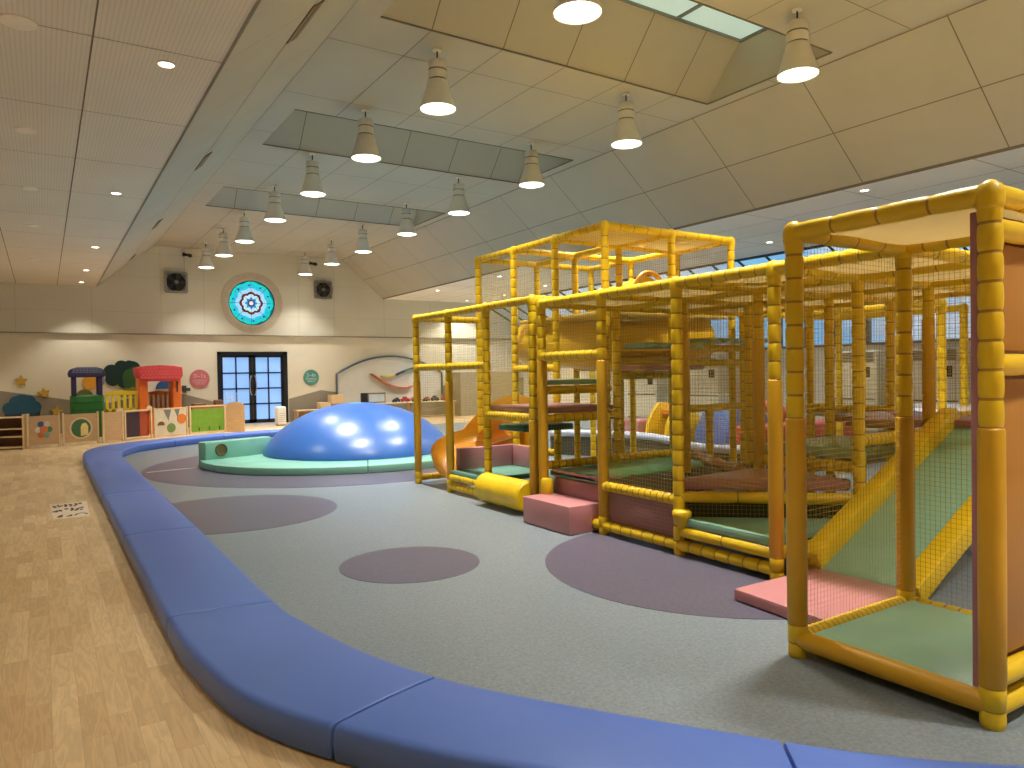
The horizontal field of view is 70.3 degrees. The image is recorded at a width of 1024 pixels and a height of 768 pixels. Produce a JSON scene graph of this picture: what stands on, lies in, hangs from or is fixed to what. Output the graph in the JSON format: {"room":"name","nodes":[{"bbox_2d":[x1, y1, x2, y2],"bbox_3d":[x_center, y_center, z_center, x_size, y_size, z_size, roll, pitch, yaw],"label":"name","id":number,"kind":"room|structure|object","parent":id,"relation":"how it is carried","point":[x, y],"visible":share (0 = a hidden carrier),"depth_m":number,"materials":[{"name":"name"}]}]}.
{"room":"indoor playground","nodes":[
{"label":"indoor playground","id":0,"kind":"room"},
{"bbox_2d":[0,0,257,286],"bbox_3d":[-6.521,-2.654,7.086,5.830,0.004,29.000,-1,1,-33],"label":"ceiling","id":1,"kind":"structure","parent":0,"point":[106,118],"depth_m":7.21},
{"bbox_2d":[0,13,37,30],"bbox_3d":[-3.647,-2.667,5.369,0.250,0.018,0.250,-1,1,-33],"label":"ceiling speaker","id":2,"kind":"object","parent":1,"relation":"attached to","point":[15,21],"visible":1,"depth_m":5.35},
{"bbox_2d":[14,127,36,133],"bbox_3d":[-5.148,-2.679,7.697,0.200,0.018,0.200,-1,1,-33],"label":"ceiling speaker","id":3,"kind":"object","parent":1,"relation":"attached to","point":[25,130],"visible":1,"depth_m":7.66},
{"bbox_2d":[21,186,37,190],"bbox_3d":[-6.649,-2.691,10.025,0.200,0.018,0.200,-1,1,-33],"label":"ceiling speaker","id":4,"kind":"object","parent":1,"relation":"attached to","point":[23,187],"visible":1,"depth_m":9.99},
{"bbox_2d":[156,60,175,68],"bbox_3d":[-2.917,-2.694,6.136,0.156,0.010,0.156,-1,1,-33],"label":"recessed light","id":5,"kind":"object","parent":1,"relation":"in","point":[161,63],"visible":1,"depth_m":6.13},
{"bbox_2d":[0,333,523,430],"bbox_3d":[-8.220,-0.141,23.371,20.900,2.820,0.204,-1,1,-33],"label":"wall","id":6,"kind":"structure","parent":0,"point":[45,360],"depth_m":22.16,"materials":[{"name":"beige paint"}]},
{"bbox_2d":[14,376,26,385],"bbox_3d":[-13.416,-0.099,19.876,0.319,0.303,0.039,-1,1,-33],"label":"star","id":7,"kind":"object","parent":6,"relation":"attached to","point":[20,380],"visible":1,"depth_m":19.85,"materials":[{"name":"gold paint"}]},
{"bbox_2d":[2,395,40,416],"bbox_3d":[-13.396,0.696,19.887,0.890,0.820,0.048,-1,1,-33],"label":"cloud","id":8,"kind":"object","parent":6,"relation":"attached to","point":[18,405],"visible":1,"depth_m":19.87,"materials":[{"name":"teal fabric"}]},
{"bbox_2d":[38,388,49,397],"bbox_3d":[-12.979,0.237,20.159,0.297,0.296,0.039,-1,1,-33],"label":"star","id":9,"kind":"object","parent":6,"relation":"attached to","point":[43,392],"visible":1,"depth_m":20.14,"materials":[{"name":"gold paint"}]},
{"bbox_2d":[77,389,92,394],"bbox_3d":[-12.159,0.264,20.691,0.440,0.220,0.034,-1,1,-33],"label":"mound","id":10,"kind":"object","parent":6,"relation":"attached to","point":[84,391],"visible":0.69,"depth_m":20.68,"materials":[{"name":"green paint"}]},
{"bbox_2d":[82,377,95,388],"bbox_3d":[-12.046,-0.049,20.762,0.400,0.400,0.034,-1,1,-33],"label":"wall decal","id":11,"kind":"object","parent":6,"relation":"attached to","point":[87,382],"visible":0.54,"depth_m":20.74,"materials":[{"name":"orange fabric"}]},
{"bbox_2d":[104,360,139,396],"bbox_3d":[-11.319,-0.148,21.199,1.020,1.080,0.058,-1,1,-33],"label":"tree","id":12,"kind":"object","parent":6,"relation":"attached to","point":[120,374],"visible":0.64,"depth_m":21.19,"materials":[{"name":"green paint"}]},
{"bbox_2d":[156,381,167,388],"bbox_3d":[-10.397,0.013,21.825,0.540,0.270,0.034,-1,1,-33],"label":"disc","id":13,"kind":"object","parent":6,"relation":"attached to","point":[162,384],"visible":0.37,"depth_m":21.77,"materials":[{"name":"blue plastic"}]},
{"bbox_2d":[189,370,209,387],"bbox_3d":[-9.597,-0.153,22.349,0.580,0.580,0.023,-1,1,-33],"label":"round sign","id":14,"kind":"object","parent":6,"relation":"attached to","point":[198,378],"visible":1,"depth_m":22.34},
{"bbox_2d":[217,352,288,423],"bbox_3d":[-8.273,0.122,23.260,2.160,2.300,0.216,-1,1,-33],"label":"door","id":15,"kind":"structure","parent":6,"relation":"in","point":[259,380],"depth_m":23.28,"materials":[{"name":"black paint"}]},
{"bbox_2d":[303,370,318,384],"bbox_3d":[-6.689,-0.219,24.222,0.520,0.520,0.023,-1,1,-33],"label":"round sign","id":16,"kind":"object","parent":6,"relation":"attached to","point":[311,377],"visible":1,"depth_m":24.22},
{"bbox_2d":[335,355,442,403],"bbox_3d":[-4.267,-0.172,25.748,4.061,1.680,0.080,-1,1,-33],"label":"board","id":17,"kind":"object","parent":6,"relation":"attached to","point":[355,379],"visible":0.75,"depth_m":25.60,"materials":[{"name":"beige wood"}]},
{"bbox_2d":[370,373,412,387],"bbox_3d":[-4.234,-0.105,25.662,1.520,0.551,0.208,-1,1,-33],"label":"track","id":18,"kind":"object","parent":17,"relation":"attached to","point":[372,374],"visible":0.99,"depth_m":25.50,"materials":[{"name":"red wood"}]},
{"bbox_2d":[0,246,527,338],"bbox_3d":[-8.246,-3.440,23.278,20.900,3.780,0.303,-1,1,-33],"label":"wall","id":19,"kind":"structure","parent":0,"point":[133,299],"depth_m":22.34,"materials":[{"name":"paint"}]},
{"bbox_2d":[164,271,187,292],"bbox_3d":[-10.083,-3.058,21.842,0.661,0.661,0.130,-1,1,-33],"label":"exhaust fan","id":20,"kind":"object","parent":19,"relation":"attached to","point":[175,282],"visible":1,"depth_m":21.83,"materials":[{"name":"metal"}]},
{"bbox_2d":[220,273,282,332],"bbox_3d":[-8.287,-2.577,23.154,1.920,1.920,0.155,-1,1,-33],"label":"window","id":21,"kind":"structure","parent":19,"relation":"in","point":[250,302],"depth_m":23.17,"materials":[{"name":"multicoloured glass"}]},
{"bbox_2d":[0,331,508,339],"bbox_3d":[-8.156,-1.545,23.214,20.500,0.030,0.125,-1,1,-33],"label":"trim","id":22,"kind":"structure","parent":19,"relation":"attached to","point":[0,331],"depth_m":22.46,"materials":[{"name":"paint"}]},
{"bbox_2d":[314,280,332,298],"bbox_3d":[-6.301,-3.147,24.279,0.661,0.661,0.130,-1,1,-33],"label":"exhaust fan","id":23,"kind":"object","parent":19,"relation":"attached to","point":[322,290],"visible":1,"depth_m":24.27,"materials":[{"name":"metal"}]},
{"bbox_2d":[0,413,786,767],"bbox_3d":[-0.288,1.429,11.124,20.900,0.207,29.400,-1,1,-33],"label":"floor","id":24,"kind":"structure","parent":0,"point":[91,676],"depth_m":4.94,"materials":[{"name":"brown wood"}]},
{"bbox_2d":[0,414,29,448],"bbox_3d":[-11.328,1.055,15.884,1.272,0.760,0.380,-1,1,-16],"label":"open shelf","id":25,"kind":"object","parent":24,"relation":"on","point":[12,429],"visible":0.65,"depth_m":16.08,"materials":[{"name":"brown wood"}]},
{"bbox_2d":[26,413,60,448],"bbox_3d":[-10.442,1.041,16.212,0.042,0.750,0.690,0,1,33],"label":"fence panel","id":26,"kind":"object","parent":24,"relation":"on","point":[40,430],"visible":1,"depth_m":16.19,"materials":[{"name":"brown wood"}]},
{"bbox_2d":[40,426,47,432],"bbox_3d":[-10.429,1.016,16.203,0.010,0.167,0.170,0,1,33],"label":"flower","id":27,"kind":"object","parent":26,"relation":"on","point":[43,429],"depth_m":16.20,"materials":[{"name":"orange paint"}]},
{"bbox_2d":[49,501,89,518],"bbox_3d":[-5.104,1.450,8.395,0.390,0.002,1.130,-1,1,-33],"label":"floor sticker","id":28,"kind":"object","parent":24,"relation":"on","point":[72,509],"visible":1,"depth_m":8.36,"materials":[{"name":"paper"}]},
{"bbox_2d":[61,411,98,445],"bbox_3d":[-9.969,1.024,16.818,0.046,0.750,0.788,0,1,37],"label":"fence panel","id":29,"kind":"object","parent":24,"relation":"on","point":[75,427],"visible":1,"depth_m":16.79,"materials":[{"name":"brown wood"}]},
{"bbox_2d":[67,367,104,436],"bbox_3d":[-11.134,0.473,19.055,0.830,1.820,0.748,-1,1,-33],"label":"tower","id":30,"kind":"object","parent":24,"relation":"on","point":[79,404],"visible":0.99,"depth_m":18.79,"materials":[{"name":"green plastic"}]},
{"bbox_2d":[102,408,123,442],"bbox_3d":[-9.524,0.978,17.365,0.040,0.810,0.535,0,1,27],"label":"fence panel","id":31,"kind":"object","parent":24,"relation":"on","point":[112,422],"visible":1,"depth_m":17.36,"materials":[{"name":"brown wood"}]},
{"bbox_2d":[82,450,156,503],"bbox_3d":[-6.216,1.340,11.365,0.708,0.145,6.323,-1,1,-33],"label":"padded border","id":32,"kind":"object","parent":24,"relation":"on","point":[108,471],"visible":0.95,"depth_m":10.36,"materials":[{"name":"leather"}]},
{"bbox_2d":[105,390,137,413],"bbox_3d":[-10.468,0.765,19.491,0.760,1.200,0.500,-1,1,-33],"label":"bridge","id":33,"kind":"object","parent":24,"relation":"on","point":[124,393],"visible":0.4,"depth_m":19.26,"materials":[{"name":"plastic"}]},
{"bbox_2d":[123,406,152,440],"bbox_3d":[-9.256,0.960,17.988,0.100,0.820,0.780,-1,1,25],"label":"fence panel","id":34,"kind":"object","parent":24,"relation":"on","point":[136,424],"visible":1,"depth_m":17.99,"materials":[{"name":"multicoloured wood"}]},
{"bbox_2d":[103,490,196,549],"bbox_3d":[-3.817,1.361,7.560,0.606,0.145,2.658,-1,1,-33],"label":"padded border","id":35,"kind":"object","parent":24,"relation":"on","point":[136,512],"visible":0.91,"depth_m":7.27,"materials":[{"name":"leather"}]},
{"bbox_2d":[133,365,182,433],"bbox_3d":[-9.733,0.415,20.017,1.136,1.860,1.008,-1,1,-33],"label":"playhouse","id":36,"kind":"object","parent":24,"relation":"on","point":[143,375],"visible":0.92,"depth_m":19.69,"materials":[{"name":"orange plastic"}]},
{"bbox_2d":[153,406,187,437],"bbox_3d":[-8.803,0.975,18.780,0.040,0.750,0.940,0,1,32],"label":"fence panel","id":37,"kind":"object","parent":24,"relation":"on","point":[167,421],"visible":1,"depth_m":18.76,"materials":[{"name":"brown wood"}]},
{"bbox_2d":[189,405,225,434],"bbox_3d":[-8.198,0.950,19.604,0.041,0.755,0.998,0,1,41],"label":"fence panel","id":38,"kind":"object","parent":24,"relation":"on","point":[200,420],"visible":1,"depth_m":19.59,"materials":[{"name":"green wood"}]},
{"bbox_2d":[191,406,223,409],"bbox_3d":[-8.889,0.973,21.223,0.900,0.680,0.500,-1,1,-33],"label":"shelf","id":39,"kind":"object","parent":24,"relation":"on","point":[209,407],"visible":0.02,"depth_m":21.00,"materials":[{"name":"brown wood"}]},
{"bbox_2d":[191,400,222,405],"bbox_3d":[-8.888,0.553,21.222,0.820,0.160,0.400,-1,1,-33],"label":"wooden blocks","id":40,"kind":"object","parent":39,"relation":"on","point":[215,402],"visible":0.77,"depth_m":21.21,"materials":[{"name":"brown wood"}]},
{"bbox_2d":[226,402,244,431],"bbox_3d":[-7.571,0.897,19.911,0.520,0.830,0.040,-1,1,7],"label":"board","id":41,"kind":"object","parent":24,"relation":"on","point":[235,411],"visible":1,"depth_m":19.89,"materials":[{"name":"brown wood"}]},
{"bbox_2d":[261,429,280,436],"bbox_3d":[-5.663,1.219,18.584,0.596,0.145,1.459,0,1,43],"label":"padded border","id":42,"kind":"object","parent":24,"relation":"on","point":[272,433],"visible":0.26,"depth_m":17.95,"materials":[{"name":"leather"}]},
{"bbox_2d":[275,406,285,425],"bbox_3d":[-7.094,0.978,22.288,0.270,0.580,0.354,-1,1,-33],"label":"air purifier","id":43,"kind":"object","parent":24,"relation":"on","point":[280,411],"visible":1,"depth_m":22.15,"materials":[{"name":"white plastic"}]},
{"bbox_2d":[279,413,284,421],"bbox_3d":[-7.000,1.019,22.142,0.190,0.260,0.006,-1,1,-33],"label":"vent","id":44,"kind":"object","parent":43,"relation":"attached to","point":[281,415],"depth_m":22.14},
{"bbox_2d":[167,602,433,758],"bbox_3d":[-1.167,1.379,3.622,0.709,0.145,1.804,-2,1,-44],"label":"padded border","id":45,"kind":"object","parent":24,"relation":"on","point":[286,680],"visible":0.98,"depth_m":3.32,"materials":[{"name":"leather"}]},
{"bbox_2d":[293,409,317,419],"bbox_3d":[-6.340,1.028,24.055,1.650,0.400,0.500,-1,1,-33],"label":"shelf","id":46,"kind":"object","parent":24,"relation":"on","point":[297,413],"visible":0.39,"depth_m":23.76,"materials":[{"name":"brown wood"}]},
{"bbox_2d":[317,402,330,408],"bbox_3d":[-6.240,0.715,24.118,0.360,0.218,0.400,-1,1,-33],"label":"wooden box","id":47,"kind":"object","parent":46,"relation":"on","point":[320,405],"visible":0.66,"depth_m":23.95,"materials":[{"name":"brown wood"}]},
{"bbox_3d":[-5.920,0.736,24.325,0.320,0.158,0.400,-1,1,-33],"label":"wooden box","id":48,"kind":"object","parent":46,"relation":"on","visible":0},
{"bbox_2d":[328,394,343,403],"bbox_3d":[-5.899,0.504,24.337,0.420,0.295,0.400,-1,1,-33],"label":"wooden box","id":49,"kind":"object","parent":48,"relation":"on","point":[338,398],"visible":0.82,"depth_m":24.18,"materials":[{"name":"brown wood"}]},
{"bbox_2d":[198,436,434,475],"bbox_3d":[-2.810,1.124,13.363,5.399,0.412,4.740,-1,1,-33],"label":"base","id":50,"kind":"object","parent":24,"relation":"on","point":[242,456],"visible":0.48,"depth_m":11.49,"materials":[{"name":"leather"}]},
{"bbox_2d":[263,402,443,460],"bbox_3d":[-2.816,0.773,13.358,3.360,0.870,3.360,-1,1,-33],"label":"dome","id":51,"kind":"object","parent":50,"relation":"on","point":[356,430],"visible":0.91,"depth_m":12.18,"materials":[{"name":"blue plastic"}]},
{"bbox_2d":[380,400,455,415],"bbox_3d":[-3.558,0.887,25.134,3.400,0.560,0.600,-1,1,-33],"label":"table","id":52,"kind":"object","parent":24,"relation":"on","point":[409,402],"visible":0.22,"depth_m":25.26,"materials":[{"name":"brown wood"}]},
{"bbox_2d":[361,392,385,402],"bbox_3d":[-4.654,0.466,24.389,0.870,0.340,0.080,-1,1,-33],"label":"mirror","id":53,"kind":"object","parent":52,"relation":"on","point":[365,397],"visible":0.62,"depth_m":24.38,"materials":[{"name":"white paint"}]},
{"bbox_2d":[369,394,384,401],"bbox_3d":[-4.540,0.469,24.433,0.550,0.250,0.010,-1,1,-33],"label":"mirror glass","id":54,"kind":"object","parent":53,"relation":"attached to","point":[372,397],"depth_m":24.43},
{"bbox_2d":[452,371,512,415],"bbox_3d":[-1.102,0.329,26.654,2.200,1.550,0.800,-1,1,-33],"label":"storage cabinet","id":55,"kind":"object","parent":24,"relation":"on","point":[467,377],"visible":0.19,"depth_m":26.00,"materials":[{"name":"beige laminate"}]},
{"bbox_2d":[734,568,896,624],"bbox_3d":[1.992,1.350,4.646,0.999,0.077,0.700,-1,1,-33],"label":"mat","id":56,"kind":"object","parent":24,"relation":"on","point":[770,595],"visible":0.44,"depth_m":4.57,"materials":[{"name":"leather"}]},
{"bbox_2d":[97,0,1023,298],"bbox_3d":[-0.539,-3.797,11.214,8.758,1.979,30.042,-1,1,-33],"label":"ceiling","id":57,"kind":"structure","parent":0,"point":[901,87],"depth_m":10.37,"materials":[{"name":"paint"}]},
{"bbox_2d":[195,152,211,170],"bbox_3d":[-4.733,-3.412,11.149,0.113,0.097,0.840,-1,1,-33],"label":"air slot","id":58,"kind":"object","parent":57,"relation":"attached to","point":[206,157],"visible":1,"depth_m":11.08,"materials":[{"name":"brown metal"}]},
{"bbox_2d":[198,243,213,268],"bbox_3d":[-8.952,-3.754,21.277,0.444,0.728,0.444,-1,1,-33],"label":"pendant lamp","id":59,"kind":"object","parent":57,"relation":"hanging from","point":[206,262],"visible":1,"depth_m":21.17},
{"bbox_2d":[215,228,232,256],"bbox_3d":[-7.617,-3.743,19.223,0.444,0.728,0.444,-1,1,-33],"label":"pendant lamp","id":60,"kind":"object","parent":57,"relation":"hanging from","point":[223,250],"visible":1,"depth_m":19.11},
{"bbox_2d":[235,211,253,242],"bbox_3d":[-6.362,-3.733,17.295,0.444,0.728,0.444,-1,1,-33],"label":"pendant lamp","id":61,"kind":"object","parent":57,"relation":"hanging from","point":[244,235],"visible":1,"depth_m":17.18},
{"bbox_2d":[264,185,285,222],"bbox_3d":[-4.886,-3.721,14.986,0.444,0.728,0.444,-1,1,-33],"label":"pendant lamp","id":62,"kind":"object","parent":57,"relation":"hanging from","point":[274,213],"visible":1,"depth_m":14.88,"materials":[{"name":"metal"}]},
{"bbox_2d":[265,218,285,221],"bbox_3d":[-4.881,-3.381,14.992,0.424,0.048,0.424,-1,1,-33],"label":"diffuser","id":63,"kind":"object","parent":62,"relation":"attached to","point":[266,219],"depth_m":14.94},
{"bbox_2d":[286,0,324,43],"bbox_3d":[-1.948,-3.389,6.829,0.113,0.097,0.840,-1,1,-33],"label":"air slot","id":64,"kind":"object","parent":57,"relation":"attached to","point":[314,9],"visible":1,"depth_m":6.76,"materials":[{"name":"brown metal"}]},
{"bbox_2d":[298,252,312,275],"bbox_3d":[-6.556,-3.820,23.058,0.444,0.728,0.444,-1,1,-33],"label":"pendant lamp","id":65,"kind":"object","parent":57,"relation":"hanging from","point":[305,269],"visible":1,"depth_m":22.95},
{"bbox_2d":[300,153,325,196],"bbox_3d":[-3.532,-3.710,12.885,0.444,0.728,0.444,-1,1,-33],"label":"pendant lamp","id":66,"kind":"object","parent":57,"relation":"hanging from","point":[312,186],"visible":1,"depth_m":12.77,"materials":[{"name":"metal"}]},
{"bbox_2d":[301,191,324,196],"bbox_3d":[-3.527,-3.370,12.890,0.424,0.048,0.424,-1,1,-33],"label":"diffuser","id":67,"kind":"object","parent":66,"relation":"attached to","point":[304,193],"depth_m":12.85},
{"bbox_2d":[324,239,339,264],"bbox_3d":[-5.212,-3.810,21.010,0.444,0.728,0.444,-1,1,-33],"label":"pendant lamp","id":68,"kind":"object","parent":57,"relation":"hanging from","point":[331,257],"visible":1,"depth_m":20.89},
{"bbox_2d":[355,224,371,252],"bbox_3d":[-3.895,-3.800,19.003,0.444,0.728,0.444,-1,1,-33],"label":"pendant lamp","id":69,"kind":"object","parent":57,"relation":"hanging from","point":[362,246],"visible":1,"depth_m":18.89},
{"bbox_2d":[351,109,380,162],"bbox_3d":[-2.171,-3.700,10.800,0.444,0.728,0.444,-1,1,-33],"label":"pendant lamp","id":70,"kind":"object","parent":57,"relation":"hanging from","point":[365,150],"visible":1,"depth_m":10.69,"materials":[{"name":"metal"}]},
{"bbox_2d":[352,154,379,161],"bbox_3d":[-2.165,-3.360,10.805,0.424,0.048,0.424,-1,1,-33],"label":"diffuser","id":71,"kind":"object","parent":70,"relation":"attached to","point":[356,157],"depth_m":10.76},
{"bbox_2d":[397,203,416,235],"bbox_3d":[-2.422,-3.788,16.717,0.444,0.728,0.444,-1,1,-33],"label":"pendant lamp","id":72,"kind":"object","parent":57,"relation":"hanging from","point":[406,228],"visible":1,"depth_m":16.61,"materials":[{"name":"metal"}]},
{"bbox_2d":[420,48,455,115],"bbox_3d":[-0.903,-3.690,8.833,0.444,0.728,0.444,-1,1,-33],"label":"pendant lamp","id":73,"kind":"object","parent":57,"relation":"hanging from","point":[437,100],"visible":1,"depth_m":8.72,"materials":[{"name":"metal"}]},
{"bbox_2d":[421,103,454,113],"bbox_3d":[-0.898,-3.350,8.838,0.424,0.048,0.424,-1,1,-33],"label":"diffuser","id":74,"kind":"object","parent":73,"relation":"attached to","point":[427,108],"depth_m":8.79,"materials":[{"name":"plastic"}]},
{"bbox_2d":[448,177,469,215],"bbox_3d":[-1.070,-3.777,14.602,0.444,0.728,0.444,-1,1,-33],"label":"pendant lamp","id":75,"kind":"object","parent":57,"relation":"hanging from","point":[458,206],"visible":1,"depth_m":14.49,"materials":[{"name":"metal"}]},
{"bbox_2d":[449,211,468,214],"bbox_3d":[-1.065,-3.437,14.607,0.424,0.048,0.424,-1,1,-33],"label":"diffuser","id":76,"kind":"object","parent":75,"relation":"attached to","point":[450,212],"depth_m":14.56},
{"bbox_2d":[519,142,544,188],"bbox_3d":[0.334,-3.766,12.497,0.444,0.728,0.444,-1,1,-33],"label":"pendant lamp","id":77,"kind":"object","parent":57,"relation":"hanging from","point":[531,177],"visible":1,"depth_m":12.39,"materials":[{"name":"metal"}]},
{"bbox_2d":[520,182,543,187],"bbox_3d":[0.339,-3.426,12.502,0.424,0.048,0.424,-1,1,-33],"label":"diffuser","id":78,"kind":"object","parent":77,"relation":"attached to","point":[522,184],"depth_m":12.46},
{"bbox_2d":[553,0,601,24],"bbox_3d":[0.583,-3.678,6.519,0.444,0.728,0.444,-1,1,-33],"label":"pendant lamp","id":79,"kind":"object","parent":57,"relation":"hanging from","point":[570,12],"visible":1,"depth_m":6.49,"materials":[{"name":"glass"}]},
{"bbox_2d":[611,92,641,148],"bbox_3d":[1.623,-3.753,10.330,0.444,0.728,0.444,-1,1,-33],"label":"pendant lamp","id":80,"kind":"object","parent":57,"relation":"hanging from","point":[626,135],"visible":1,"depth_m":10.22,"materials":[{"name":"metal"}]},
{"bbox_2d":[612,140,640,147],"bbox_3d":[1.629,-3.413,10.335,0.424,0.048,0.424,-1,1,-33],"label":"diffuser","id":81,"kind":"object","parent":80,"relation":"attached to","point":[615,143],"depth_m":10.30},
{"bbox_2d":[619,0,766,42],"bbox_3d":[1.288,-4.775,8.574,5.040,0.060,0.700,-1,1,-33],"label":"window","id":82,"kind":"structure","parent":57,"relation":"attached to","point":[688,12],"depth_m":9.54,"materials":[{"name":"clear glass"}]},
{"bbox_2d":[776,7,819,82],"bbox_3d":[3.135,-3.741,7.985,0.444,0.728,0.444,-1,1,-33],"label":"pendant lamp","id":83,"kind":"object","parent":57,"relation":"hanging from","point":[798,64],"visible":1,"depth_m":7.88,"materials":[{"name":"metal"}]},
{"bbox_2d":[778,67,817,81],"bbox_3d":[3.140,-3.401,7.990,0.424,0.048,0.424,-1,1,-33],"label":"diffuser","id":84,"kind":"object","parent":83,"relation":"attached to","point":[785,74],"depth_m":7.95,"materials":[{"name":"plastic"}]},
{"bbox_2d":[123,417,1023,765],"bbox_3d":[1.746,1.270,12.898,15.153,0.004,19.381,-1,1,-33],"label":"floor","id":85,"kind":"structure","parent":0,"point":[506,624],"depth_m":4.14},
{"bbox_2d":[89,439,174,456],"bbox_3d":[-7.860,1.310,15.029,0.980,0.145,2.278,-1,1,3],"label":"padded border","id":86,"kind":"object","parent":85,"relation":"on","point":[128,448],"visible":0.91,"depth_m":14.97,"materials":[{"name":"leather"}]},
{"bbox_2d":[164,434,223,446],"bbox_3d":[-7.285,1.275,16.638,0.706,0.145,1.504,0,1,28],"label":"padded border","id":87,"kind":"object","parent":85,"relation":"on","point":[186,440],"visible":0.85,"depth_m":16.43,"materials":[{"name":"leather"}]},
{"bbox_2d":[124,527,274,639],"bbox_3d":[-2.381,1.372,5.333,0.607,0.145,2.625,-1,1,-33],"label":"padded border","id":88,"kind":"object","parent":85,"relation":"on","point":[179,571],"visible":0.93,"depth_m":5.00,"materials":[{"name":"leather"}]},
{"bbox_2d":[217,431,268,439],"bbox_3d":[-6.577,1.248,17.653,0.645,0.145,1.153,0,1,44],"label":"padded border","id":89,"kind":"object","parent":85,"relation":"on","point":[233,435],"visible":0.8,"depth_m":17.46,"materials":[{"name":"leather"}]},
{"bbox_2d":[523,493,598,534],"bbox_3d":[0.470,1.245,7.031,0.370,0.262,0.760,-1,1,-33],"label":"step block","id":90,"kind":"object","parent":85,"relation":"on","point":[568,515],"visible":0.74,"depth_m":6.80,"materials":[{"name":"leather"}]},
{"bbox_2d":[333,678,791,767],"bbox_3d":[0.203,1.372,2.704,1.716,0.145,0.582,-1,1,25],"label":"padded border","id":91,"kind":"object","parent":85,"relation":"on","point":[436,722],"visible":1,"depth_m":2.71,"materials":[{"name":"leather"}]},
{"bbox_2d":[624,417,647,431],"bbox_3d":[2.376,0.938,13.433,0.500,0.610,0.500,-1,1,-33],"label":"cube","id":92,"kind":"object","parent":85,"relation":"on","point":[637,419],"visible":0.17,"depth_m":13.16,"materials":[{"name":"plastic"}]},
{"bbox_2d":[627,370,667,417],"bbox_3d":[4.073,0.264,21.959,0.485,1.660,1.300,-1,1,-33],"label":"air conditioner","id":93,"kind":"object","parent":85,"relation":"on","point":[655,398],"visible":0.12,"depth_m":21.63,"materials":[{"name":"beige plastic"}]},
{"bbox_2d":[645,402,699,441],"bbox_3d":[3.189,0.756,13.034,1.796,0.880,0.550,-1,1,-33],"label":"slide","id":94,"kind":"object","parent":85,"relation":"on","point":[665,404],"visible":0.17,"depth_m":12.83,"materials":[{"name":"yellow plastic"}]},
{"bbox_2d":[690,356,728,417],"bbox_3d":[5.331,0.174,20.003,0.485,1.860,1.350,-1,1,-33],"label":"air conditioner","id":95,"kind":"object","parent":85,"relation":"on","point":[711,385],"visible":0.13,"depth_m":19.57,"materials":[{"name":"beige plastic"}]},
{"bbox_2d":[549,430,885,471],"bbox_3d":[3.180,1.045,11.227,5.820,0.460,2.628,-1,1,15],"label":"arena","id":96,"kind":"object","parent":85,"relation":"on","point":[567,433],"visible":0.3,"depth_m":12.27,"materials":[{"name":"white plastic"}]},
{"bbox_2d":[765,400,805,421],"bbox_3d":[4.404,0.533,12.085,1.391,0.587,0.331,-1,1,-33],"label":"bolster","id":97,"kind":"object","parent":96,"relation":"in","point":[784,407],"visible":0.12,"depth_m":11.99,"materials":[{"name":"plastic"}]},
{"bbox_2d":[412,179,1023,731],"bbox_3d":[2.670,-0.260,8.030,6.764,3.185,7.829,-1,1,-33],"label":"playground","id":98,"kind":"object","parent":85,"relation":"on","point":[949,484],"visible":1,"depth_m":5.58,"materials":[{"name":"yellow plastic"}]},
{"bbox_2d":[695,409,766,444],"bbox_3d":[3.823,0.810,12.521,1.250,0.848,0.700,-1,1,-33],"label":"seat block","id":99,"kind":"object","parent":85,"relation":"on","point":[722,411],"visible":0.06,"depth_m":12.13,"materials":[{"name":"plastic"}]},
{"bbox_2d":[736,419,852,444],"bbox_3d":[4.422,0.919,11.272,2.400,0.650,0.450,-1,1,-33],"label":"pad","id":100,"kind":"object","parent":85,"relation":"on","point":[818,426],"visible":0.02,"depth_m":11.22,"materials":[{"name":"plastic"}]},
{"bbox_2d":[834,350,886,433],"bbox_3d":[7.728,0.193,16.283,0.485,1.860,1.200,-1,1,-33],"label":"air conditioner","id":101,"kind":"object","parent":85,"relation":"on","point":[873,367],"visible":0.3,"depth_m":15.79,"materials":[{"name":"beige plastic"}]},
{"bbox_2d":[834,353,872,360],"bbox_3d":[7.518,-0.587,16.144,0.015,0.190,1.040,-1,1,-33],"label":"grille","id":102,"kind":"object","parent":101,"relation":"attached to","point":[846,355],"depth_m":16.18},
{"bbox_2d":[783,742,1023,767],"bbox_3d":[1.716,1.354,2.260,1.557,0.145,0.570,-1,1,9],"label":"padded border","id":103,"kind":"object","parent":85,"relation":"on","point":[799,755],"visible":0.94,"depth_m":2.49,"materials":[{"name":"leather"}]},
{"bbox_2d":[912,347,970,428],"bbox_3d":[8.676,0.201,14.812,0.485,1.860,1.100,-1,1,-33],"label":"air conditioner","id":104,"kind":"object","parent":85,"relation":"on","point":[958,348],"visible":0.2,"depth_m":14.42,"materials":[{"name":"beige plastic"}]},
{"bbox_2d":[912,350,954,359],"bbox_3d":[8.466,-0.579,14.673,0.015,0.190,0.940,-1,1,-33],"label":"grille","id":105,"kind":"object","parent":104,"relation":"attached to","point":[952,355],"depth_m":14.60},
{"bbox_2d":[387,147,1023,303],"bbox_3d":[4.972,-2.954,14.491,4.020,0.004,29.000,-1,1,-33],"label":"ceiling","id":106,"kind":"structure","parent":0,"point":[751,231],"depth_m":12.79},
{"bbox_2d":[523,341,970,419],"bbox_3d":[8.329,-0.495,16.786,0.200,3.200,29.200,-1,1,-33],"label":"wall","id":107,"kind":"structure","parent":0,"point":[915,345],"depth_m":19.11,"materials":[{"name":"beige paint"}]},
{"bbox_2d":[492,245,967,326],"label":"window","id":108,"kind":"structure","parent":107,"relation":"in","point":[766,256],"depth_m":18.22,"materials":[{"name":"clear glass"}]},
{"bbox_2d":[709,305,970,349],"bbox_3d":[8.342,-1.443,16.671,0.180,1.100,29.000,-1,1,-33],"label":"window","id":109,"kind":"structure","parent":107,"relation":"in","point":[868,329],"depth_m":16.84,"materials":[{"name":"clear glass"}]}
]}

